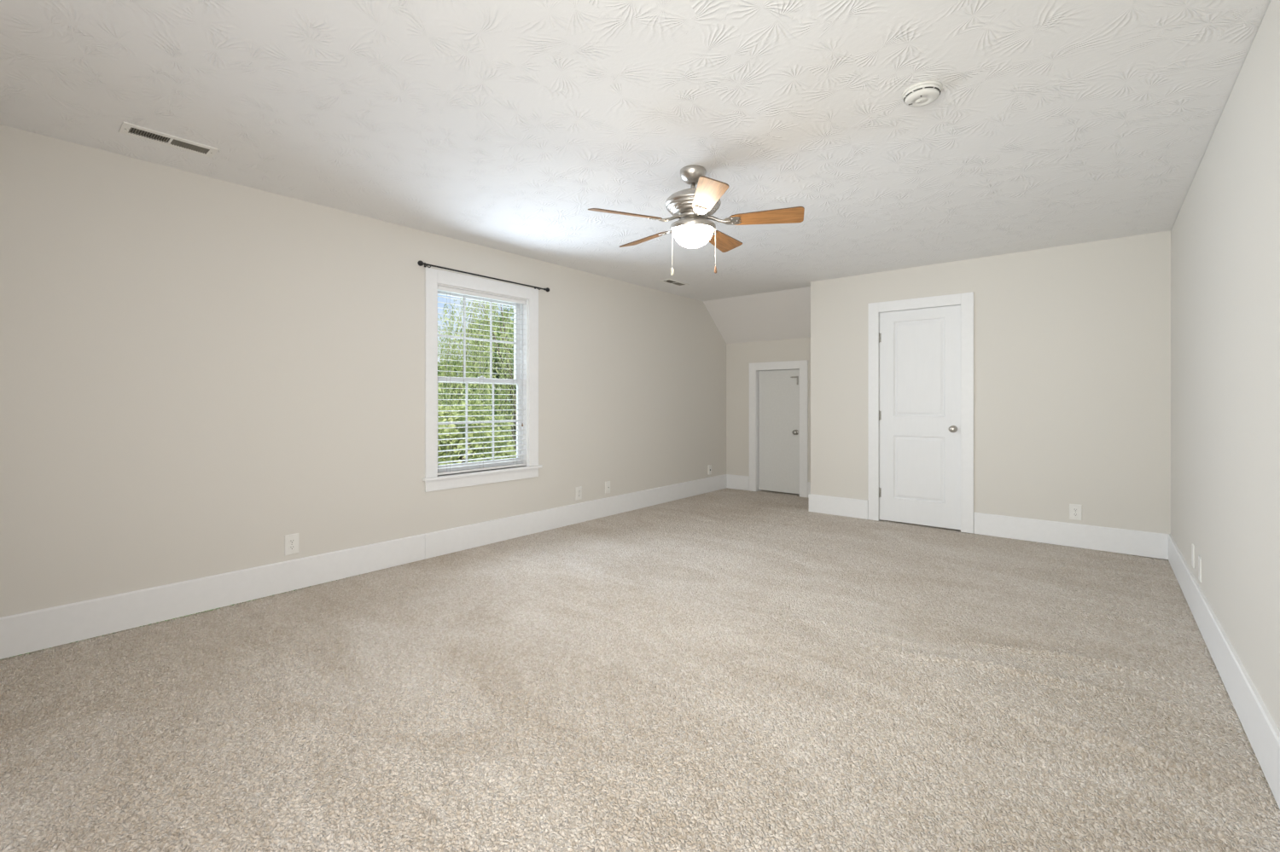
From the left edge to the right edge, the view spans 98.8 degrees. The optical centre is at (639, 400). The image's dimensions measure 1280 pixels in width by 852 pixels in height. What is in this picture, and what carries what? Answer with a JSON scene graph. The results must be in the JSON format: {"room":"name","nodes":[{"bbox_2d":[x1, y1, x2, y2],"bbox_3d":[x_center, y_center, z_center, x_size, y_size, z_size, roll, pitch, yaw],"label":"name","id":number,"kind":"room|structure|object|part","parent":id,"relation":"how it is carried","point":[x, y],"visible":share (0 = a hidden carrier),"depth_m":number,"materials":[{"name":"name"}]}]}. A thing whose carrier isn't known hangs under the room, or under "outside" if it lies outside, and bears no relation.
{"room":"empty bedroom","nodes":[
{"label":"empty bedroom","id":0,"kind":"room"},
{"bbox_2d":[0,124,726,617],"bbox_3d":[-1.010,-0.043,4.909,0.140,2.440,8.350,0,0,40],"label":"wall","id":1,"kind":"structure","parent":0,"point":[199,374],"depth_m":3.23,"materials":[{"name":"paint"}]},
{"bbox_2d":[284,533,298,556],"bbox_3d":[-2.163,0.893,3.408,0.009,0.126,0.080,0,0,40],"label":"wall outlet","id":2,"kind":"object","parent":1,"relation":"attached to","point":[291,542],"visible":1,"depth_m":3.40,"materials":[{"name":"white plastic"}]},
{"bbox_2d":[289,539,295,543],"bbox_3d":[-2.161,0.873,3.407,0.003,0.026,0.034,0,0,40],"label":"receptacle","id":3,"kind":"object","parent":2,"relation":"attached to","point":[291,541],"depth_m":3.41,"materials":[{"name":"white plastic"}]},
{"bbox_2d":[289,545,295,550],"bbox_3d":[-2.161,0.912,3.407,0.003,0.026,0.034,0,0,40],"label":"receptacle","id":4,"kind":"object","parent":2,"relation":"attached to","point":[291,547],"depth_m":3.41,"materials":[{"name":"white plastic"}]},
{"bbox_2d":[0,474,727,659],"bbox_3d":[-1.226,1.083,4.527,0.016,0.187,7.487,0,0,40],"label":"baseboard","id":5,"kind":"structure","parent":1,"relation":"attached to","point":[47,628],"depth_m":3.34,"materials":[{"name":"paint"}]},
{"bbox_2d":[422,267,542,492],"bbox_3d":[-1.297,-0.157,4.529,0.185,1.672,1.112,0,0,40],"label":"window","id":6,"kind":"structure","parent":1,"relation":"in","point":[433,276],"depth_m":4.54,"materials":[{"name":"paint"}]},
{"bbox_2d":[437,297,515,378],"bbox_3d":[-1.346,-0.511,4.560,0.005,0.653,0.763,0,0,40],"label":"grille","id":7,"kind":"object","parent":6,"relation":"attached to","point":[491,301],"depth_m":4.65,"materials":[{"name":"plastic"}]},
{"bbox_2d":[437,382,517,463],"bbox_3d":[-1.322,0.177,4.540,0.005,0.652,0.763,0,0,40],"label":"grille","id":8,"kind":"object","parent":6,"relation":"attached to","point":[509,459],"depth_m":4.63,"materials":[{"name":"plastic"}]},
{"bbox_3d":[-1.351,-0.513,4.564,0.028,0.729,0.847,0,0,40],"label":"sash","id":9,"kind":"part","parent":6,"relation":"part of","materials":[{"name":"plastic"}]},
{"bbox_3d":[-1.327,0.184,4.544,0.028,0.738,0.847,0,0,40],"label":"sash","id":10,"kind":"part","parent":6,"relation":"part of","materials":[{"name":"plastic"}]},
{"bbox_2d":[437,285,526,475],"bbox_3d":[-1.282,-0.155,4.507,0.059,1.447,0.837,0,0,40],"label":"window blind","id":11,"kind":"object","parent":6,"relation":"attached to","point":[450,290],"visible":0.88,"depth_m":4.40,"materials":[{"name":"white plastic"}]},
{"bbox_3d":[-1.489,-0.143,4.264,0.051,1.396,0.002,0,0,40],"label":"ladder cord","id":12,"kind":"part","parent":11,"relation":"part of","materials":[{"name":"white fabric"}]},
{"bbox_3d":[-1.286,0.560,4.510,0.040,0.018,0.837,0,0,40],"label":"rail","id":13,"kind":"part","parent":11,"relation":"part of","materials":[{"name":"white plastic"}]},
{"bbox_3d":[-1.264,0.586,4.502,0.100,0.022,1.112,0,0,40],"label":"sill","id":14,"kind":"part","parent":6,"relation":"part of","materials":[{"name":"paint"}]},
{"bbox_2d":[417,260,549,291],"bbox_3d":[-1.231,-0.995,4.456,0.100,0.046,1.236,0,0,40],"label":"curtain rod","id":15,"kind":"object","parent":1,"relation":"attached to","point":[420,263],"visible":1,"depth_m":4.33,"materials":[{"name":"black metal"}]},
{"bbox_2d":[576,486,581,500],"bbox_3d":[-0.590,0.895,5.296,0.009,0.126,0.080,0,0,40],"label":"wall outlet","id":16,"kind":"object","parent":1,"relation":"attached to","point":[578,490],"visible":1,"depth_m":5.29,"materials":[{"name":"white plastic"}]},
{"bbox_2d":[605,481,610,494],"bbox_3d":[-0.324,0.887,5.607,0.019,0.126,0.074,0,0,40],"label":"cable plate","id":17,"kind":"object","parent":1,"relation":"attached to","point":[608,483],"visible":1,"depth_m":5.60,"materials":[{"name":"white plastic"}]},
{"bbox_2d":[707,465,711,475],"bbox_3d":[0.899,0.891,7.074,0.022,0.120,0.070,0,0,40],"label":"plate","id":18,"kind":"object","parent":1,"relation":"attached to","point":[709,467],"visible":1,"depth_m":7.05,"materials":[{"name":"white plastic"}]},
{"bbox_2d":[437,297,516,452],"bbox_3d":[-3.870,0.152,17.627,6.560,8.691,6.523,0,0,43],"label":"willow tree","id":19,"kind":"object","parent":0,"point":[470,364],"visible":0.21,"depth_m":16.25,"materials":[{"name":"green plant"}]},
{"bbox_2d":[437,398,516,465],"bbox_3d":[-3.682,2.213,11.500,2.239,4.568,2.418,0,0,40],"label":"maple tree","id":20,"kind":"object","parent":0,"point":[478,404],"visible":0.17,"depth_m":11.16,"materials":[{"name":"green plant"}]},
{"bbox_2d":[0,0,1270,301],"bbox_3d":[0.669,-1.338,3.497,4.528,0.150,8.570,0,0,40],"label":"ceiling","id":21,"kind":"structure","parent":0,"point":[498,125],"depth_m":2.39,"materials":[{"name":"white paint"}]},
{"bbox_2d":[118,121,218,157],"bbox_3d":[-2.275,-1.256,2.657,0.140,0.014,0.350,0,0,40],"label":"ceiling vent","id":22,"kind":"object","parent":21,"relation":"in","point":[126,128],"visible":1,"depth_m":2.64,"materials":[{"name":"white plastic"}]},
{"bbox_2d":[659,279,689,286],"bbox_3d":[0.367,-1.256,5.844,0.140,0.014,0.350,0,0,40],"label":"ceiling vent","id":23,"kind":"object","parent":21,"relation":"in","point":[672,282],"visible":1,"depth_m":5.83,"materials":[{"name":"white plastic"}]},
{"bbox_2d":[587,165,804,275],"bbox_3d":[0.291,-0.972,3.038,1.132,0.583,1.126,0,0,40],"label":"ceiling fan","id":24,"kind":"object","parent":21,"relation":"hanging from","point":[692,207],"visible":1,"depth_m":2.92,"materials":[{"name":"silver metal"}]},
{"bbox_3d":[-0.071,-0.975,2.861,0.390,0.044,0.136,0,0,-22],"label":"blade","id":25,"kind":"part","parent":24,"relation":"part of","materials":[{"name":"brown wood"}]},
{"bbox_3d":[0.038,-0.975,3.306,0.136,0.044,0.390,0,0,-40],"label":"blade","id":26,"kind":"part","parent":24,"relation":"part of","materials":[{"name":"brown wood"}]},
{"bbox_3d":[0.175,-0.830,2.980,0.003,0.223,0.003,0,0,40],"label":"pull chain","id":27,"kind":"part","parent":24,"relation":"part of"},
{"bbox_3d":[0.290,-0.890,3.009,0.220,0.094,0.220,0,0,40],"label":"lamp shade","id":28,"kind":"part","parent":24,"relation":"part of","materials":[{"name":"white glass"}]},
{"bbox_3d":[0.319,-0.975,2.619,0.136,0.044,0.390,0,0,-4],"label":"blade","id":29,"kind":"part","parent":24,"relation":"part of","materials":[{"name":"brown wood"}]},
{"bbox_3d":[0.411,-0.837,2.980,0.003,0.208,0.003,0,0,40],"label":"pull chain","id":30,"kind":"part","parent":24,"relation":"part of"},
{"bbox_3d":[0.496,-0.975,3.340,0.136,0.044,0.390,0,0,32],"label":"blade","id":31,"kind":"part","parent":24,"relation":"part of","materials":[{"name":"brown wood"}]},
{"bbox_3d":[0.669,-0.975,2.916,0.390,0.044,0.136,0,0,14],"label":"blade","id":32,"kind":"part","parent":24,"relation":"part of","materials":[{"name":"brown wood"}]},
{"bbox_2d":[901,80,942,107],"bbox_3d":[1.149,-1.241,2.235,0.148,0.044,0.148,0,0,40],"label":"smoke detector","id":33,"kind":"object","parent":21,"relation":"attached to","point":[923,93],"visible":1,"depth_m":2.20,"materials":[{"name":"plastic"}]},
{"bbox_2d":[903,87,940,103],"bbox_3d":[1.149,-1.241,2.235,0.133,0.003,0.133,0,0,22],"label":"grille","id":34,"kind":"object","parent":33,"relation":"attached to","point":[927,95],"depth_m":2.20,"materials":[{"name":"white plastic"}]},
{"bbox_2d":[0,488,1279,851],"bbox_3d":[0.684,1.167,3.498,4.268,0.030,8.350,0,0,40],"label":"floor","id":35,"kind":"structure","parent":0,"point":[726,670],"depth_m":2.13,"materials":[{"name":"beige carpet"}]},
{"bbox_2d":[703,286,810,343],"bbox_3d":[1.599,-1.016,6.750,1.510,0.495,0.695,0,0,40],"label":"ceiling","id":36,"kind":"structure","parent":0,"point":[784,314],"depth_m":6.73,"materials":[{"name":"paint"}]},
{"bbox_2d":[726,337,810,482],"bbox_3d":[1.783,0.204,6.971,1.510,1.945,0.120,0,0,40],"label":"wall","id":37,"kind":"structure","parent":0,"point":[739,356],"depth_m":7.24,"materials":[{"name":"paint"}]},
{"bbox_2d":[726,474,810,498],"bbox_3d":[1.739,1.083,6.919,1.478,0.187,0.016,0,0,40],"label":"baseboard","id":38,"kind":"structure","parent":37,"relation":"attached to","point":[736,482],"depth_m":7.26,"materials":[{"name":"paint"}]},
{"bbox_2d":[749,360,808,497],"bbox_3d":[1.770,0.342,6.968,0.791,1.670,0.141,0,0,40],"label":"door","id":39,"kind":"structure","parent":37,"relation":"in","point":[778,391],"depth_m":6.96,"materials":[{"name":"paint"}]},
{"bbox_3d":[1.923,0.392,6.796,0.066,0.066,0.071,0,0,40],"label":"handle","id":40,"kind":"part","parent":39,"relation":"part of","materials":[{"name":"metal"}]},
{"bbox_2d":[810,230,1170,534],"bbox_3d":[3.404,-0.043,5.584,2.758,2.440,1.662,0,0,40],"label":"wall","id":41,"kind":"structure","parent":0,"point":[1072,343],"depth_m":4.54,"materials":[{"name":"paint"}]},
{"bbox_2d":[867,291,973,534],"bbox_3d":[2.635,0.106,5.178,0.901,2.141,0.187,0,0,40],"label":"door","id":42,"kind":"structure","parent":41,"relation":"in","point":[921,350],"depth_m":5.14,"materials":[{"name":"paint"}]},
{"bbox_3d":[2.820,0.256,4.948,0.066,0.066,0.071,0,0,40],"label":"handle","id":43,"kind":"part","parent":42,"relation":"part of","materials":[{"name":"silver metal"}]},
{"bbox_2d":[808,494,1168,559],"bbox_3d":[2.855,1.083,4.949,2.758,0.187,0.016,0,0,40],"label":"baseboard","id":44,"kind":"structure","parent":41,"relation":"attached to","point":[1114,540],"depth_m":4.50,"materials":[{"name":"paint"}]},
{"bbox_2d":[1069,504,1082,520],"bbox_3d":[3.504,0.897,4.413,0.080,0.126,0.009,0,0,40],"label":"wall outlet","id":45,"kind":"object","parent":41,"relation":"attached to","point":[1075,510],"visible":1,"depth_m":4.41,"materials":[{"name":"white plastic"}]},
{"bbox_2d":[1170,0,1279,731],"bbox_3d":[2.369,-0.043,2.094,0.120,2.440,8.350,0,0,40],"label":"wall","id":46,"kind":"structure","parent":0,"point":[1225,230],"depth_m":2.17,"materials":[{"name":"paint"}]},
{"bbox_2d":[1191,543,1194,569],"bbox_3d":[3.125,0.877,3.101,0.008,0.126,0.076,0,0,40],"label":"blank plate","id":47,"kind":"object","parent":46,"relation":"attached to","point":[1192,544],"visible":1,"depth_m":3.09,"materials":[{"name":"white plastic"}]},
{"bbox_2d":[1198,555,1201,582],"bbox_3d":[2.955,0.887,2.897,0.008,0.126,0.076,0,0,40],"label":"blank plate","id":48,"kind":"object","parent":46,"relation":"attached to","point":[1199,556],"visible":1,"depth_m":2.89,"materials":[{"name":"white plastic"}]},
{"bbox_2d":[1168,534,1279,809],"bbox_3d":[1.785,1.083,1.499,0.016,0.187,6.688,0,0,40],"label":"baseboard","id":49,"kind":"structure","parent":46,"relation":"attached to","point":[1263,735],"depth_m":2.09,"materials":[{"name":"paint"}]},
{"label":"outside","id":50,"kind":"structure","parent":0,"visible":0},
{"bbox_2d":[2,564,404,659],"bbox_3d":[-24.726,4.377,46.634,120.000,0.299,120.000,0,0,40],"label":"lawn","id":51,"kind":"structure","parent":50,"point":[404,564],"depth_m":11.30,"materials":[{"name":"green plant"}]},
{"bbox_2d":[437,360,499,446],"bbox_3d":[-8.632,1.399,22.870,5.195,6.188,5.121,0,0,15],"label":"oak tree","id":52,"kind":"object","parent":51,"relation":"on","point":[495,391],"visible":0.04,"depth_m":22.74,"materials":[{"name":"green plant"}]},
{"bbox_2d":[452,308,515,455],"bbox_3d":[-7.419,-0.229,28.981,6.195,9.433,6.264,0,0,24],"label":"oak tree","id":53,"kind":"object","parent":51,"relation":"on","point":[501,323],"visible":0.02,"depth_m":27.70,"materials":[{"name":"green plant"}]}
]}

